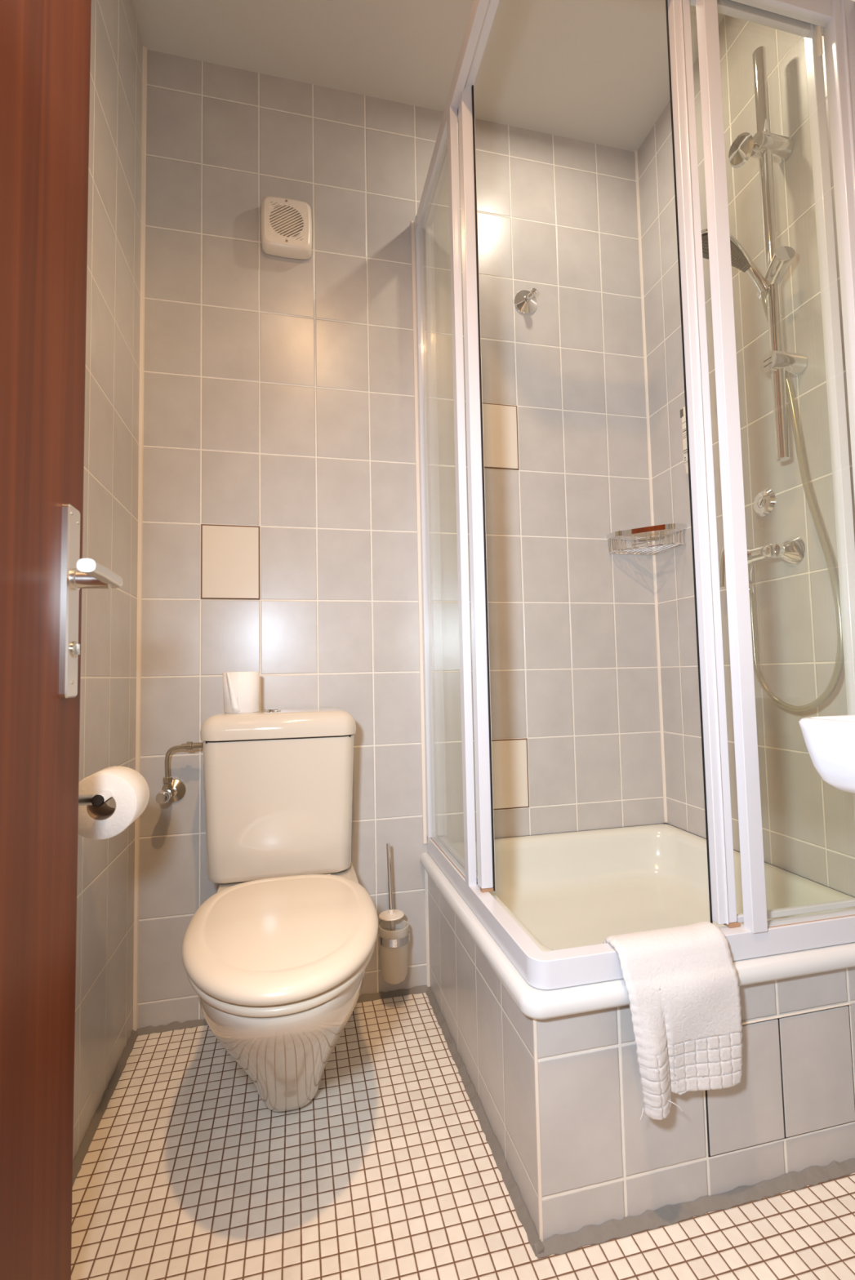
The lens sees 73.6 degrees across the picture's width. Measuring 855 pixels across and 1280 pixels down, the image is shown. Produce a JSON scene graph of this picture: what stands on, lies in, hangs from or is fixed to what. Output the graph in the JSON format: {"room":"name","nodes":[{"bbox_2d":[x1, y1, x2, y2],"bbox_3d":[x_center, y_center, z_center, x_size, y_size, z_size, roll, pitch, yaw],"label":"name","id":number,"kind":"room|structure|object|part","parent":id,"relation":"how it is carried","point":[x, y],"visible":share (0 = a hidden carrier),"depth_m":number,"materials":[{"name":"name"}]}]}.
{"room":"bathroom","nodes":[
{"label":"bathroom","id":0,"kind":"room"},
{"bbox_2d":[72,0,142,1161],"bbox_3d":[-0.619,-0.373,0.670,0.120,2.568,1.620,0,-4,-13],"label":"wall","id":1,"kind":"structure","parent":0,"point":[104,936],"depth_m":1.24,"materials":[{"name":"tile"}]},
{"bbox_2d":[78,789,112,806],"bbox_3d":[-0.579,0.262,0.978,0.089,0.044,0.167,0,-4,-13],"label":"toilet roll holder","id":2,"kind":"object","parent":1,"relation":"attached to","point":[97,800],"visible":0.36,"depth_m":0.92,"materials":[{"name":"silver metal"}]},
{"bbox_2d":[77,765,149,839],"bbox_3d":[-0.553,0.281,0.994,0.109,0.110,0.086,0,-4,-13],"label":"toilet roll","id":3,"kind":"object","parent":2,"relation":"on","point":[130,790],"visible":0.81,"depth_m":0.96,"materials":[{"name":"white paper"}]},
{"bbox_2d":[72,1030,137,1186],"bbox_3d":[-0.526,0.902,0.609,0.014,0.014,1.620,0,-4,-13],"label":"trim","id":4,"kind":"structure","parent":1,"relation":"attached to","point":[83,1148],"depth_m":1.14,"materials":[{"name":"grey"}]},
{"bbox_2d":[137,48,666,1028],"bbox_3d":[-0.027,-0.323,1.700,1.739,2.568,0.120,0,-4,-13],"label":"wall","id":5,"kind":"structure","parent":0,"point":[278,391],"depth_m":1.62,"materials":[{"name":"tile"}]},
{"bbox_2d":[133,45,146,1031],"bbox_3d":[-0.738,-0.322,1.468,0.009,2.568,0.008,0,-4,-13],"label":"trim","id":6,"kind":"structure","parent":5,"relation":"attached to","point":[144,49],"depth_m":1.47,"materials":[{"name":"beige"}]},
{"bbox_2d":[155,741,202,804],"bbox_3d":[-0.612,0.331,1.420,0.106,0.156,0.077,0,-4,-13],"label":"angle valve","id":7,"kind":"object","parent":5,"relation":"attached to","point":[173,790],"visible":0.98,"depth_m":1.41,"materials":[{"name":"silver metal"}]},
{"bbox_3d":[-0.640,0.381,1.385,0.031,0.031,0.028,0,-4,-13],"label":"knob","id":8,"kind":"part","parent":7,"relation":"part of","materials":[{"name":"silver metal"}]},
{"bbox_2d":[200,524,260,599],"bbox_3d":[-0.521,-0.206,1.514,0.149,0.199,0.004,0,-4,-13],"label":"tile","id":9,"kind":"structure","parent":5,"relation":"attached to","point":[230,553],"depth_m":1.51,"materials":[{"name":"beige tile"}]},
{"bbox_2d":[136,985,428,1035],"bbox_3d":[-0.354,0.950,1.470,0.742,0.014,0.016,0,-4,-13],"label":"trim","id":10,"kind":"structure","parent":5,"relation":"attached to","point":[175,1025],"depth_m":1.43,"materials":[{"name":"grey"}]},
{"bbox_2d":[260,195,311,259],"bbox_3d":[-0.391,-1.147,1.585,0.139,0.150,0.038,0,-4,-13],"label":"fan","id":11,"kind":"object","parent":5,"relation":"attached to","point":[286,224],"visible":1,"depth_m":1.57,"materials":[{"name":"white plastic"}]},
{"bbox_2d":[377,917,409,984],"bbox_3d":[-0.090,0.810,1.492,0.081,0.141,0.112,0,-4,-13],"label":"toilet brush holder","id":12,"kind":"object","parent":5,"relation":"attached to","point":[393,944],"visible":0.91,"depth_m":1.45,"materials":[{"name":"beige glass"}]},
{"bbox_2d":[378,842,404,930],"bbox_3d":[-0.094,0.698,1.484,0.066,0.333,0.066,0,-4,-13],"label":"toilet brush","id":13,"kind":"object","parent":12,"relation":"in","point":[391,915],"visible":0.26,"depth_m":1.48,"materials":[{"name":"silver metal"}]},
{"bbox_3d":[-0.095,0.689,1.484,0.020,0.315,0.010,-1,-3,5],"label":"handle","id":14,"kind":"part","parent":13,"relation":"part of","materials":[{"name":"silver metal"}]},
{"bbox_2d":[410,220,426,844],"bbox_3d":[-0.025,-0.338,1.638,0.010,1.810,0.005,0,-4,-13],"label":"trim","id":15,"kind":"structure","parent":5,"relation":"attached to","point":[417,480],"depth_m":1.63,"materials":[{"name":"beige"}]},
{"bbox_2d":[482,402,519,470],"bbox_3d":[0.201,-0.610,1.708,0.149,0.199,0.004,0,-4,-13],"label":"tile","id":16,"kind":"structure","parent":5,"relation":"attached to","point":[500,421],"depth_m":1.71,"materials":[{"name":"beige tile"}]},
{"bbox_2d":[491,737,528,809],"bbox_3d":[0.221,0.388,1.649,0.149,0.199,0.004,0,-4,-13],"label":"tile","id":17,"kind":"structure","parent":5,"relation":"attached to","point":[509,757],"depth_m":1.65,"materials":[{"name":"beige tile"}]},
{"bbox_2d":[513,287,537,314],"bbox_3d":[0.308,-1.042,1.735,0.076,0.076,0.054,0,-4,-13],"label":"robe hook","id":18,"kind":"object","parent":5,"relation":"attached to","point":[525,301],"visible":1,"depth_m":1.75,"materials":[{"name":"silver metal"}]},
{"bbox_3d":[0.315,-1.047,1.732,0.023,0.025,0.045,1,-4,-29],"label":"knob","id":19,"kind":"part","parent":18,"relation":"part of","materials":[{"name":"silver metal"}]},
{"bbox_2d":[606,523,685,555],"bbox_3d":[0.654,-0.302,1.714,0.165,0.060,0.159,0,-4,-13],"label":"basket","id":20,"kind":"object","parent":5,"relation":"attached to","point":[620,535],"visible":1,"depth_m":1.71,"materials":[{"name":"silver metal"}]},
{"bbox_2d":[634,151,666,822],"bbox_3d":[0.710,-0.526,1.819,0.006,2.178,0.006,0,-4,-13],"label":"trim","id":21,"kind":"structure","parent":5,"relation":"attached to","point":[635,152],"depth_m":1.82,"materials":[{"name":"beige"}]},
{"bbox_2d":[132,0,724,151],"bbox_3d":[0.310,-1.756,0.215,1.739,0.100,3.300,0,-4,-13],"label":"ceiling","id":22,"kind":"structure","parent":0,"point":[591,71],"depth_m":1.56,"materials":[{"name":"beige paint"}]},
{"bbox_2d":[71,992,854,1279],"bbox_3d":[0.364,0.907,0.055,1.739,0.100,3.300,0,-4,-13],"label":"floor","id":23,"kind":"structure","parent":0,"point":[390,1171],"depth_m":0.94,"materials":[{"name":"tile"}]},
{"bbox_2d":[181,707,377,1111],"bbox_3d":[-0.297,0.544,1.149,0.369,0.782,0.709,0,-4,-13],"label":"toilet","id":24,"kind":"object","parent":23,"relation":"on","point":[276,960],"visible":1,"depth_m":1.11,"materials":[{"name":"beige ceramic"}]},
{"bbox_2d":[222,671,259,713],"bbox_3d":[-0.458,0.129,1.407,0.087,0.099,0.085,0,-4,-13],"label":"toilet roll","id":25,"kind":"object","parent":24,"relation":"on","point":[241,690],"visible":1,"depth_m":1.37,"materials":[{"name":"white paper"}]},
{"bbox_3d":[-0.364,0.206,1.420,0.362,0.059,0.188,0,-4,-13],"label":"cistern lid","id":26,"kind":"part","parent":24,"relation":"part of","materials":[{"name":"beige ceramic"}]},
{"bbox_3d":[-0.261,0.519,1.042,0.345,0.036,0.481,0,-4,-13],"label":"lid","id":27,"kind":"part","parent":24,"relation":"part of","materials":[{"name":"beige plastic"}]},
{"bbox_3d":[-0.261,0.548,1.044,0.335,0.019,0.469,0,-4,-13],"label":"seat","id":28,"kind":"part","parent":24,"relation":"part of","materials":[{"name":"beige plastic"}]},
{"bbox_3d":[-0.281,0.749,1.135,0.326,0.372,0.669,0,-4,-13],"label":"bowl","id":29,"kind":"part","parent":24,"relation":"part of","materials":[{"name":"beige ceramic"}]},
{"bbox_2d":[427,874,538,1235],"bbox_3d":[0.099,0.764,1.223,0.030,0.335,0.727,0,-4,-13],"label":"wall","id":30,"kind":"structure","parent":0,"point":[493,1038],"depth_m":1.08,"materials":[{"name":"tile"}]},
{"bbox_2d":[424,869,429,986],"bbox_3d":[-0.001,0.787,1.569,0.007,0.335,0.006,0,-4,-13],"label":"trim","id":31,"kind":"structure","parent":30,"relation":"attached to","point":[425,872],"depth_m":1.57,"materials":[{"name":"beige"}]},
{"bbox_2d":[425,986,543,1256],"bbox_3d":[0.081,0.925,1.202,0.016,0.014,0.739,0,-4,-13],"label":"trim","id":32,"kind":"structure","parent":30,"relation":"attached to","point":[522,1215],"depth_m":1.05,"materials":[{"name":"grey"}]},
{"bbox_2d":[536,966,854,1240],"bbox_3d":[0.532,0.740,0.966,0.756,0.335,0.030,0,-4,-13],"label":"wall","id":33,"kind":"structure","parent":0,"point":[601,1163],"depth_m":0.90,"materials":[{"name":"tile"}]},
{"bbox_2d":[532,1018,542,1241],"bbox_3d":[0.168,0.742,0.867,0.005,0.335,0.004,0,-4,-13],"label":"trim","id":34,"kind":"structure","parent":33,"relation":"attached to","point":[534,1021],"depth_m":0.86,"materials":[{"name":"beige plastic"}]},
{"bbox_2d":[419,823,854,1019],"bbox_3d":[0.442,0.610,1.302,0.777,0.138,0.748,0,-4,-13],"label":"shower tray","id":35,"kind":"object","parent":33,"relation":"on","point":[566,890],"visible":0.53,"depth_m":1.46,"materials":[{"name":"white ceramic"}]},
{"bbox_2d":[413,0,854,990],"bbox_3d":[0.431,-0.352,1.367,0.758,1.832,0.737,0,-4,-13],"label":"shower enclosure","id":36,"kind":"object","parent":35,"relation":"on","point":[811,20],"visible":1,"depth_m":1.11,"materials":[{"name":"white metal"}]},
{"bbox_3d":[0.061,-0.353,1.413,0.025,1.763,0.391,0,-4,-13],"label":"sliding door","id":37,"kind":"part","parent":36,"relation":"part of","materials":[{"name":"clear glass"}]},
{"bbox_3d":[0.412,-1.244,1.425,0.756,0.045,0.729,0,-4,-13],"label":"rail","id":38,"kind":"part","parent":36,"relation":"part of","materials":[{"name":"white metal"}]},
{"bbox_3d":[0.449,0.540,1.318,0.756,0.044,0.729,0,-4,-13],"label":"rail","id":39,"kind":"part","parent":36,"relation":"part of","materials":[{"name":"white metal"}]},
{"bbox_3d":[0.419,-1.251,1.437,0.737,0.029,0.710,0,-4,-13],"label":"rail","id":40,"kind":"part","parent":36,"relation":"part of","materials":[{"name":"white metal"}]},
{"bbox_3d":[0.651,-0.386,1.083,0.346,1.763,0.024,0,-4,-13],"label":"sliding door","id":41,"kind":"part","parent":36,"relation":"part of","materials":[{"name":"clear glass"}]},
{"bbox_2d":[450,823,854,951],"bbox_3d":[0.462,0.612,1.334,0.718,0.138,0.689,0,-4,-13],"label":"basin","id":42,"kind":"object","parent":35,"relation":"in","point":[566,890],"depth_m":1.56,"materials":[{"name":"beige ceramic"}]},
{"bbox_2d":[602,921,742,1120],"bbox_3d":[0.402,0.603,0.923,0.207,0.246,0.109,0,-4,-13],"label":"hand towel","id":43,"kind":"object","parent":35,"relation":"on","point":[681,983],"visible":1,"depth_m":0.89,"materials":[{"name":"white fabric"}]},
{"bbox_2d":[533,1159,854,1258],"bbox_3d":[0.535,0.900,0.931,0.769,0.014,0.018,0,-4,-13],"label":"trim","id":44,"kind":"structure","parent":33,"relation":"attached to","point":[668,1215],"depth_m":0.90,"materials":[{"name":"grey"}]},
{"bbox_2d":[705,1002,854,1157],"bbox_3d":[0.599,0.738,0.964,0.298,0.200,0.006,0,-4,-13],"label":"hatch","id":45,"kind":"object","parent":33,"relation":"attached to","point":[797,1079],"visible":0.9,"depth_m":0.97,"materials":[{"name":"grey tile"}]},
{"bbox_2d":[636,0,854,897],"bbox_3d":[0.958,-0.383,1.038,0.120,2.568,1.620,0,-4,-13],"label":"wall","id":46,"kind":"structure","parent":0,"point":[808,826],"depth_m":1.39,"materials":[{"name":"tile"}]},
{"bbox_2d":[680,406,688,474],"bbox_3d":[0.747,-0.563,1.591,0.036,0.196,0.073,0,-4,-13],"label":"soap dispenser","id":47,"kind":"object","parent":46,"relation":"attached to","point":[682,415],"visible":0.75,"depth_m":1.61,"materials":[{"name":"beige plastic"}]},
{"bbox_2d":[681,406,687,465],"bbox_3d":[0.747,-0.579,1.592,0.036,0.164,0.072,0,-4,-13],"label":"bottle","id":48,"kind":"object","parent":47,"relation":"on","point":[683,415],"depth_m":1.61,"materials":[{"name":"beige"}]},
{"bbox_2d":[718,536,806,587],"bbox_3d":[0.753,-0.178,1.361,0.135,0.106,0.220,0,-4,-13],"label":"shower mixer","id":49,"kind":"object","parent":46,"relation":"attached to","point":[792,551],"visible":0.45,"depth_m":1.29,"materials":[{"name":"silver metal"}]},
{"bbox_3d":[0.712,-0.177,1.352,0.050,0.106,0.022,0,-4,-13],"label":"lever","id":50,"kind":"part","parent":49,"relation":"part of","materials":[{"name":"silver metal"}]},
{"bbox_2d":[753,488,776,516],"bbox_3d":[0.810,-0.332,1.380,0.013,0.066,0.066,0,-4,-13],"label":"valve","id":51,"kind":"object","parent":46,"relation":"attached to","point":[764,502],"visible":1,"depth_m":1.37,"materials":[{"name":"silver metal"}]},
{"bbox_2d":[728,45,807,461],"bbox_3d":[0.769,-0.878,1.275,0.133,0.962,0.110,0,-4,-13],"label":"shower rail","id":52,"kind":"object","parent":46,"relation":"attached to","point":[767,147],"visible":0.98,"depth_m":1.28,"materials":[{"name":"silver metal"}]},
{"bbox_3d":[0.709,-1.110,1.294,0.028,0.059,0.061,0,-4,-13],"label":"round knob","id":53,"kind":"part","parent":52,"relation":"part of","materials":[{"name":"silver metal"}]},
{"bbox_2d":[701,228,844,712],"bbox_3d":[0.699,-0.366,1.246,0.232,1.049,0.242,0,-4,-13],"label":"shower","id":54,"kind":"object","parent":52,"relation":"hanging from","point":[740,260],"visible":0.65,"depth_m":1.24,"materials":[{"name":"silver metal"}]},
{"bbox_2d":[798,715,854,794],"bbox_3d":[0.764,0.081,0.583,0.468,0.197,0.482,0,-4,-13],"label":"washbasin","id":55,"kind":"object","parent":46,"relation":"attached to","point":[829,740],"visible":1,"depth_m":0.71,"materials":[{"name":"white ceramic"}]},
{"bbox_3d":[0.366,-0.433,0.008,1.739,2.568,0.120,0,-4,-13],"label":"wall","id":56,"kind":"structure","parent":0,"visible":0},
{"bbox_2d":[0,0,123,1279],"bbox_3d":[-0.380,-0.340,0.384,0.106,2.442,0.920,0,-4,-13],"label":"door","id":57,"kind":"structure","parent":56,"relation":"in","point":[45,45],"depth_m":0.68,"materials":[{"name":"brown wood"}]},
{"bbox_3d":[-0.474,-0.051,0.758,0.009,0.255,0.040,0,-4,-13],"label":"handle plate","id":58,"kind":"part","parent":57,"relation":"part of","materials":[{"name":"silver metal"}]},
{"bbox_3d":[-0.435,-0.083,0.734,0.058,0.029,0.098,0,-4,-13],"label":"lever","id":59,"kind":"part","parent":57,"relation":"part of","materials":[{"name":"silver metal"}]}
]}

